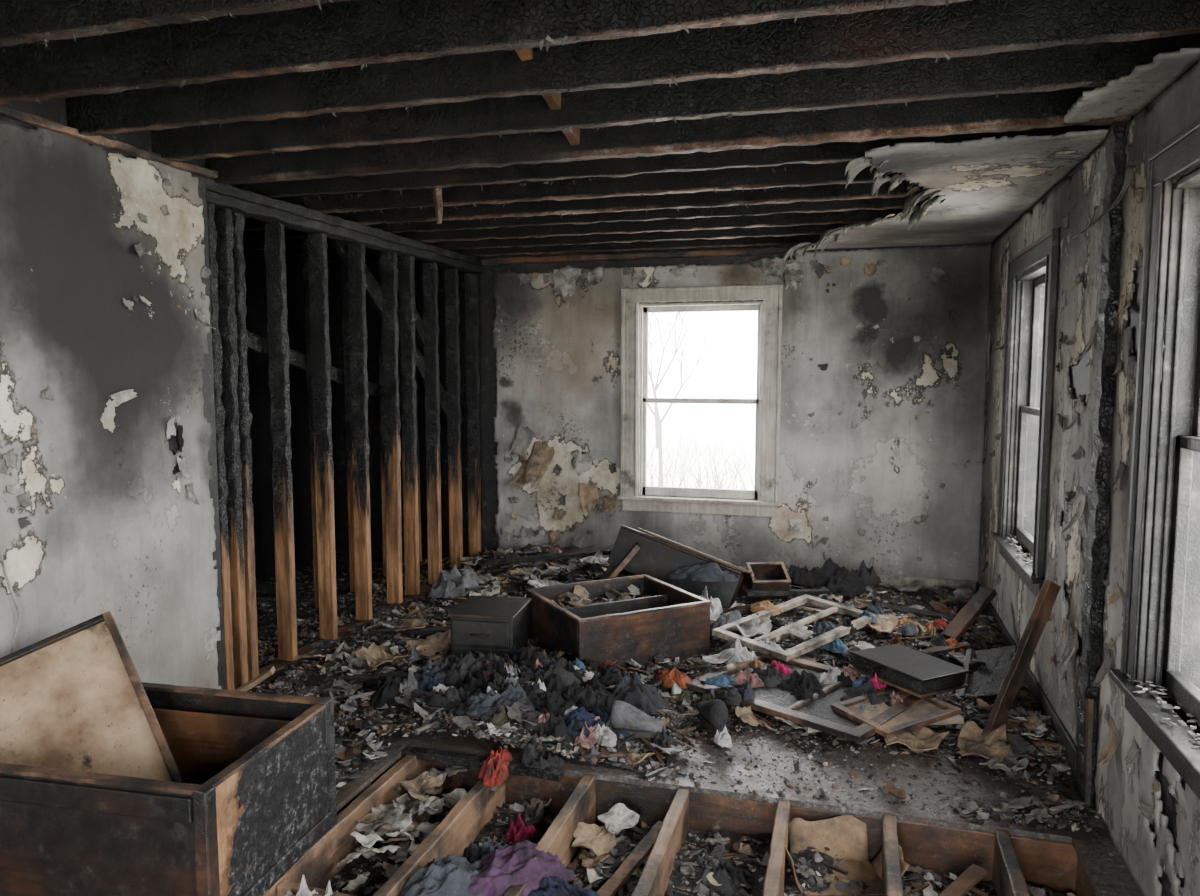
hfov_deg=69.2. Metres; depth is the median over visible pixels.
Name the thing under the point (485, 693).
clothing pile
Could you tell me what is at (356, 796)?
ground
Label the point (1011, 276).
bead
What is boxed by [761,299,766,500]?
bead
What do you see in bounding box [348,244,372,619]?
stud
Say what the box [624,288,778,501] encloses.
window
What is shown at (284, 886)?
paper
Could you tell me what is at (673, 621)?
drawer
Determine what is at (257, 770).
wooden crate
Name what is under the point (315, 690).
debris
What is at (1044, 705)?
baseboard
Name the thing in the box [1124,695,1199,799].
apron
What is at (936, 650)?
plank
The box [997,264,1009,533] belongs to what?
backband
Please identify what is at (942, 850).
beam
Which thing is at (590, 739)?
garment
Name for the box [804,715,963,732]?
plank
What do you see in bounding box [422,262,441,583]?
stud
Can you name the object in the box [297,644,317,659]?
plate
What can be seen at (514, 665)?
garment
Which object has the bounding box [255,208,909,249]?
joist
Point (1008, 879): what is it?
joist
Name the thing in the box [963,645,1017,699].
board
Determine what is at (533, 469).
peeling paint
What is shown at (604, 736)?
garment
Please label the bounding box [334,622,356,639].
plate
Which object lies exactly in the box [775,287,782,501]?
backband
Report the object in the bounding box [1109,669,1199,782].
stool
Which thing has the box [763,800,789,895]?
joist
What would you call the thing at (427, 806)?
papers
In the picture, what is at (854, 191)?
joist
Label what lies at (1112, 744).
peeling paint
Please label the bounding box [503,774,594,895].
joist
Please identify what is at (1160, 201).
bead
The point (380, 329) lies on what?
stud
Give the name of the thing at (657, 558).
panel
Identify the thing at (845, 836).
crumpled paper
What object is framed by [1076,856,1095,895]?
joist
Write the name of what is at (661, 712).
debris
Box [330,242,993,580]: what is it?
wall
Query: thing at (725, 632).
window sash
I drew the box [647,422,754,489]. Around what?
thicket
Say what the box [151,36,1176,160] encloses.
joist
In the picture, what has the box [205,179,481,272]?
plate
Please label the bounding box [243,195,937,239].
joist
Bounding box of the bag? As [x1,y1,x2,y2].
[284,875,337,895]
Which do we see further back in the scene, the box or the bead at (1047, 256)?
the box
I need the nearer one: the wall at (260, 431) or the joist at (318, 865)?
the joist at (318, 865)
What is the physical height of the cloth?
0.136 m
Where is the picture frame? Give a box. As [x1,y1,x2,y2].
[831,686,960,737]
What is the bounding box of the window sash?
[710,594,877,661]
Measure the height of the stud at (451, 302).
2.334 m
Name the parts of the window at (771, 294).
casing, lower sash stile, upper sash stile, lower sash bottom rail, top rail of the lower sash, upper sash top rail, bottom rail of the upper sash, lower sash stile, upper sash stile, casing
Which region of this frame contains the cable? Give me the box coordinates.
[0,553,21,652]
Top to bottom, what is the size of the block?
0.314 m
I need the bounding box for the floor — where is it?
[334,729,1142,895]
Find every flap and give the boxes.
[0,174,214,529]
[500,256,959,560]
[782,156,945,268]
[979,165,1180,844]
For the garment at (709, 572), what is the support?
on the panel at (657, 558)
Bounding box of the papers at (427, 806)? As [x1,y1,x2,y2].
[324,549,1048,890]
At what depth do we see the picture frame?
3.74 m
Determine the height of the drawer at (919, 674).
0.127 m
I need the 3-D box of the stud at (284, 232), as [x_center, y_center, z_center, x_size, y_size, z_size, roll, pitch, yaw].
[-1.924,-0.089,5.260,0.107,2.403,0.067,1,5,16]
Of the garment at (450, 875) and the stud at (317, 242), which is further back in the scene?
the stud at (317, 242)
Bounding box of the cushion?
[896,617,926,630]
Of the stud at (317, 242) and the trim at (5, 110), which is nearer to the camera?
the trim at (5, 110)
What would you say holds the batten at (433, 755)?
on the floor
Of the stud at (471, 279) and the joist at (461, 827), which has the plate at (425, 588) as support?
the stud at (471, 279)
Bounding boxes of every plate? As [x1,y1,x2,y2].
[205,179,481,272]
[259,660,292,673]
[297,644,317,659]
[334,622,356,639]
[420,584,432,591]
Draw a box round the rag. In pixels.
[693,852,755,895]
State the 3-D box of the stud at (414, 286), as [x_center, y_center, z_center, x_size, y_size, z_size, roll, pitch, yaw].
[-1.476,-0.226,6.814,0.105,2.401,0.077,1,5,16]
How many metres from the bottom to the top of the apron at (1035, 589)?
0.090 m
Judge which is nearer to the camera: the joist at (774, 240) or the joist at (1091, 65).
the joist at (1091, 65)
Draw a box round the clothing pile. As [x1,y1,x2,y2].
[363,545,976,756]
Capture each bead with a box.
[634,302,636,495]
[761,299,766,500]
[1000,276,1012,536]
[1032,255,1048,571]
[1132,181,1163,683]
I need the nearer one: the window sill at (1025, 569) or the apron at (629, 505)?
the window sill at (1025, 569)
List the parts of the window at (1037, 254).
casing, lower sash stile, lower sash bottom rail, top rail of the lower sash, upper sash stile, upper sash top rail, casing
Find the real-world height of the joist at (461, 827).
0.196 m
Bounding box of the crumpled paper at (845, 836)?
[785,815,908,895]
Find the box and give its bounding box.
[447,595,531,656]
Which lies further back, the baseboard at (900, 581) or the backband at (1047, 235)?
the baseboard at (900, 581)
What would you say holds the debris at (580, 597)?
in the drawer at (673, 621)
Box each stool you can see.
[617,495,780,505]
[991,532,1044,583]
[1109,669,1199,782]
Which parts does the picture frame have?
rail, panel, rail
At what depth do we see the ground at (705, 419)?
29.96 m
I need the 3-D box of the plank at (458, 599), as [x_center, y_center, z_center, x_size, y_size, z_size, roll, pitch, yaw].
[-0.646,0.978,5.367,0.701,0.052,0.056,4,6,37]
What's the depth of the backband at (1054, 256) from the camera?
3.97 m
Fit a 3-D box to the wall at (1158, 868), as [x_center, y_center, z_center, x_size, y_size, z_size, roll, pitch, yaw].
[1.611,0.328,2.170,0.162,3.120,8.190,1,5,16]
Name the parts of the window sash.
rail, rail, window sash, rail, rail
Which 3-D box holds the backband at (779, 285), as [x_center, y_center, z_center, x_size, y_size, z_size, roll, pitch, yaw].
[0.734,-1.174,6.396,1.194,0.022,0.032,1,5,16]
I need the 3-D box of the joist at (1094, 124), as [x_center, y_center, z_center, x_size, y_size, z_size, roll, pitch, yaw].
[0.001,-1.277,3.575,3.825,0.178,0.068,1,5,16]
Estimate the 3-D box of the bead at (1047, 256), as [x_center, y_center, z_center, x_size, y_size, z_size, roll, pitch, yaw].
[2.068,-0.149,4.087,0.008,1.490,0.016,1,5,16]
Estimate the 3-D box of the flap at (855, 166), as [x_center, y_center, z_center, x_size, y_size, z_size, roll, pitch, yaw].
[1.437,-1.187,4.771,0.644,0.169,2.783,1,5,6]
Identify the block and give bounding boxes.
[432,187,442,223]
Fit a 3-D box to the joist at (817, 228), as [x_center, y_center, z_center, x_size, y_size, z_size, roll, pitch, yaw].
[0.056,-1.525,6.036,5.117,0.213,0.064,1,5,16]
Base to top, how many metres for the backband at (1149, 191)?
1.620 m
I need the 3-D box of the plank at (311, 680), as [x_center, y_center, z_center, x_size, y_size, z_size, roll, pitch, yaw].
[-1.104,1.119,4.233,0.635,0.049,0.064,0,5,-2]
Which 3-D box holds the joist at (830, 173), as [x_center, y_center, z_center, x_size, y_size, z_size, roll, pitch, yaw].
[-0.384,-1.383,4.507,5.116,0.216,0.069,1,5,16]
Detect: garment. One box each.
[401,854,482,895]
[427,564,479,597]
[461,840,513,862]
[467,840,576,895]
[478,746,511,786]
[493,663,520,671]
[504,814,542,843]
[520,734,564,768]
[528,875,599,895]
[536,711,573,758]
[574,716,599,745]
[594,723,616,746]
[655,666,690,688]
[665,562,738,581]
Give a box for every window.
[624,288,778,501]
[999,236,1050,573]
[1126,129,1199,726]
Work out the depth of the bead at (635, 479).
6.59 m
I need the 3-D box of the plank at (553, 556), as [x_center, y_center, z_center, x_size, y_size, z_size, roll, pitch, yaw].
[-0.339,0.791,6.332,0.988,0.090,0.086,-1,5,-8]
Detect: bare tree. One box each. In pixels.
[647,312,734,485]
[649,312,709,448]
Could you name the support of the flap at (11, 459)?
attached to the wall at (116, 528)
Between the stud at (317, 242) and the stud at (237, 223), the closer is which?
the stud at (237, 223)
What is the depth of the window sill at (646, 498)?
6.50 m
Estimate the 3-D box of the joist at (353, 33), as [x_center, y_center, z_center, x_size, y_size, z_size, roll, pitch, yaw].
[-0.322,-1.195,2.362,3.867,0.231,0.058,1,5,16]
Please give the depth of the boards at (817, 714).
3.93 m
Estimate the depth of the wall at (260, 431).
6.62 m
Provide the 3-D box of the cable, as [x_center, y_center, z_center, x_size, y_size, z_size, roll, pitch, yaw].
[-2.040,0.525,3.008,0.013,0.378,0.069,3,6,26]
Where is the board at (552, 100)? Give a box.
[514,47,580,144]
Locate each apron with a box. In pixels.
[622,500,776,516]
[999,546,1042,598]
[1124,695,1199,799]
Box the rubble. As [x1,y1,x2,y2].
[252,547,1091,895]
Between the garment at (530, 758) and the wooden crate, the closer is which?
the wooden crate
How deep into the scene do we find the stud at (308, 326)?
5.58 m
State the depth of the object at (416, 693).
3.96 m
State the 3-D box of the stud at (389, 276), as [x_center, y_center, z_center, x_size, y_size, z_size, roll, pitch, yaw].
[-1.352,-0.089,5.660,0.110,2.332,0.070,1,5,16]
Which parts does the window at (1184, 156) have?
casing, lower sash stile, lower sash bottom rail, top rail of the lower sash, upper sash stile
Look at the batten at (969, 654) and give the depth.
4.25 m
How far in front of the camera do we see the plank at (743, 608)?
5.25 m
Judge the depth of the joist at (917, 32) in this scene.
2.61 m
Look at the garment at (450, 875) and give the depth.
2.71 m
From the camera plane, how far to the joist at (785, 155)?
3.94 m
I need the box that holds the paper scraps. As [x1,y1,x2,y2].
[354,573,1028,856]
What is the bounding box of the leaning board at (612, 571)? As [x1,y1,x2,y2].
[599,542,639,578]
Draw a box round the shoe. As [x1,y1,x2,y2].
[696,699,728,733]
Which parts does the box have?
pull, drawer, drawer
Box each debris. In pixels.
[246,545,1080,895]
[258,544,1083,895]
[268,543,1085,895]
[304,679,361,694]
[551,585,650,607]
[999,534,1199,749]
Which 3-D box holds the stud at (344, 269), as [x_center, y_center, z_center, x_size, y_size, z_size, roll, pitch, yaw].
[-1.709,-0.156,6.011,0.106,2.402,0.056,1,5,16]
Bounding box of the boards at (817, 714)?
[686,652,933,742]
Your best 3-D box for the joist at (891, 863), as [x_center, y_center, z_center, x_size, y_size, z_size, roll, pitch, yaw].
[0.746,1.496,2.140,0.052,0.196,2.057,1,5,16]
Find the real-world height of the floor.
0.022 m
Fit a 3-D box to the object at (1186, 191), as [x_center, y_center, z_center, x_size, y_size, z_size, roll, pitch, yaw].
[1.685,-0.018,2.565,0.015,1.500,0.015,1,5,16]
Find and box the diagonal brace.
[247,239,462,423]
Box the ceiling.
[803,129,1109,250]
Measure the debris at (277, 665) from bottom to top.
0.044 m
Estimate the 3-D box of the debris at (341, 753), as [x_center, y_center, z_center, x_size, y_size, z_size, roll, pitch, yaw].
[-0.011,1.185,4.490,4.168,0.497,4.448,1,5,16]
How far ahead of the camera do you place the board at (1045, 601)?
3.62 m
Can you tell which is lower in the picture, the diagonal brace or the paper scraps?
the paper scraps
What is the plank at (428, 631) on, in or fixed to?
on the rubble
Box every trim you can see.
[0,104,216,179]
[483,246,802,264]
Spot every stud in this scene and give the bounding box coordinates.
[207,205,234,689]
[215,208,247,686]
[231,213,258,681]
[264,223,297,660]
[284,232,290,425]
[302,239,318,607]
[307,233,337,639]
[340,258,354,591]
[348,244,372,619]
[377,257,386,576]
[380,252,402,603]
[398,256,419,595]
[413,267,421,561]
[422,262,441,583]
[444,268,462,567]
[465,273,480,557]
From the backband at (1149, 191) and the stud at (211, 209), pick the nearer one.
the backband at (1149, 191)
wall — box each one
[0,98,225,689]
[244,239,337,579]
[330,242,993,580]
[978,34,1199,895]
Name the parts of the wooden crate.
rail, corner post, panel, rail, corner post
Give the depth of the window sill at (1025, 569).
4.48 m
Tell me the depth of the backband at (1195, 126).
2.42 m
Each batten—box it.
[402,746,564,781]
[958,649,973,697]
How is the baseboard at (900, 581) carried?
attached to the wall at (550, 364)
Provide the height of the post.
2.554 m
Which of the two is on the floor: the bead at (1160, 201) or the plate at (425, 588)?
the plate at (425, 588)
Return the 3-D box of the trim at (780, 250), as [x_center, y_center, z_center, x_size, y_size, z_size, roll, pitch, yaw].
[0.262,-1.434,6.504,2.448,0.059,0.063,1,5,16]
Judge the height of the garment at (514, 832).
0.104 m
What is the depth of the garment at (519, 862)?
2.74 m
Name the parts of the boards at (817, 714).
rail, panel, rail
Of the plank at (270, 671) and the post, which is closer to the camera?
the post
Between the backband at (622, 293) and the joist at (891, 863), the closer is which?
the joist at (891, 863)
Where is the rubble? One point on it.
(1059, 784)
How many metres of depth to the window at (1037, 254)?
4.91 m
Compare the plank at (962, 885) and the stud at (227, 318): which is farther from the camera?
the stud at (227, 318)
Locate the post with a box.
[1074,116,1132,805]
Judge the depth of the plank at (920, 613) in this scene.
5.27 m
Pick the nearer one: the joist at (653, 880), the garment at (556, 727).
the joist at (653, 880)
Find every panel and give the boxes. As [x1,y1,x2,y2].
[0,611,184,782]
[607,525,754,608]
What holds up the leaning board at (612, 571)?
on the floor
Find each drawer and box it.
[526,574,710,667]
[849,644,969,697]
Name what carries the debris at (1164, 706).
on the stool at (1176, 738)
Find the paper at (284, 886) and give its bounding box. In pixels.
[277,880,348,895]
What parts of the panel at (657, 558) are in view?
panel, panel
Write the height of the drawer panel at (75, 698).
0.656 m
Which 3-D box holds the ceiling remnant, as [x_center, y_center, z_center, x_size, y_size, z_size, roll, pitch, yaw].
[1.593,-1.088,2.648,0.229,0.016,0.656,1,5,16]
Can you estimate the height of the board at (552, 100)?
0.232 m
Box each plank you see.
[235,666,275,690]
[306,671,420,685]
[369,626,449,636]
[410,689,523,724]
[453,596,466,602]
[485,548,612,565]
[597,821,662,895]
[720,603,754,614]
[742,589,834,596]
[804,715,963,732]
[861,601,976,624]
[920,642,969,655]
[937,864,987,895]
[941,586,996,640]
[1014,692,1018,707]
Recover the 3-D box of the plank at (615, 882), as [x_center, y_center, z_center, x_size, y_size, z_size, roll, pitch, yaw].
[0.109,1.429,2.996,0.052,0.080,0.473,3,6,32]
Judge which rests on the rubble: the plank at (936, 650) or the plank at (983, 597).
the plank at (983, 597)
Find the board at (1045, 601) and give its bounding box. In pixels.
[981,580,1059,736]
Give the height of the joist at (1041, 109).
0.198 m
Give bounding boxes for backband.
[620,291,623,495]
[621,284,782,291]
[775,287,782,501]
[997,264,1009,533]
[1008,229,1059,263]
[1036,232,1059,577]
[1120,161,1152,673]
[1147,118,1199,161]
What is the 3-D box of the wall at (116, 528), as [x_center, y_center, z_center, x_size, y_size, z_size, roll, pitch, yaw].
[-2.504,0.372,1.676,0.142,3.120,4.960,1,5,16]
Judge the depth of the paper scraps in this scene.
3.62 m
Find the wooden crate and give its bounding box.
[0,682,336,895]
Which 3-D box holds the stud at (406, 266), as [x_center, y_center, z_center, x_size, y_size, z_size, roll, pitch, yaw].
[-1.289,-0.110,5.877,0.108,2.336,0.059,1,5,16]
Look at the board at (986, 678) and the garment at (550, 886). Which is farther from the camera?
the board at (986, 678)
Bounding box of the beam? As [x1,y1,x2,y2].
[370,756,1076,895]
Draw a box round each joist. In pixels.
[0,0,352,46]
[0,0,967,103]
[65,0,1199,135]
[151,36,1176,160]
[205,87,1131,184]
[229,125,1096,197]
[232,124,1096,183]
[243,161,905,218]
[243,180,922,230]
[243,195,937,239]
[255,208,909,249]
[263,755,419,895]
[289,223,853,256]
[327,234,826,261]
[372,778,505,895]
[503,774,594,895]
[631,787,689,895]
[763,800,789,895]
[882,815,902,895]
[992,829,1029,895]
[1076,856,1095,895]
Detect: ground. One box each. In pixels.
[337,795,950,880]
[647,391,755,489]
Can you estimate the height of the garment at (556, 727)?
0.141 m
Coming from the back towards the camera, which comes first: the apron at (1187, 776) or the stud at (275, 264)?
the stud at (275, 264)
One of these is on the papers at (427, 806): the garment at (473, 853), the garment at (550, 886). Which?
the garment at (473, 853)
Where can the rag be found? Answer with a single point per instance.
(721, 874)
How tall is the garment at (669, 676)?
0.069 m
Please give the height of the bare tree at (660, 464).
4.172 m
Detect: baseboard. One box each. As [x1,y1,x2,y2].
[729,566,978,593]
[976,582,1075,775]
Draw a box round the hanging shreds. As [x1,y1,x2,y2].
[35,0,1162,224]
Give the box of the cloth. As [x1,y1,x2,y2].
[609,700,665,737]

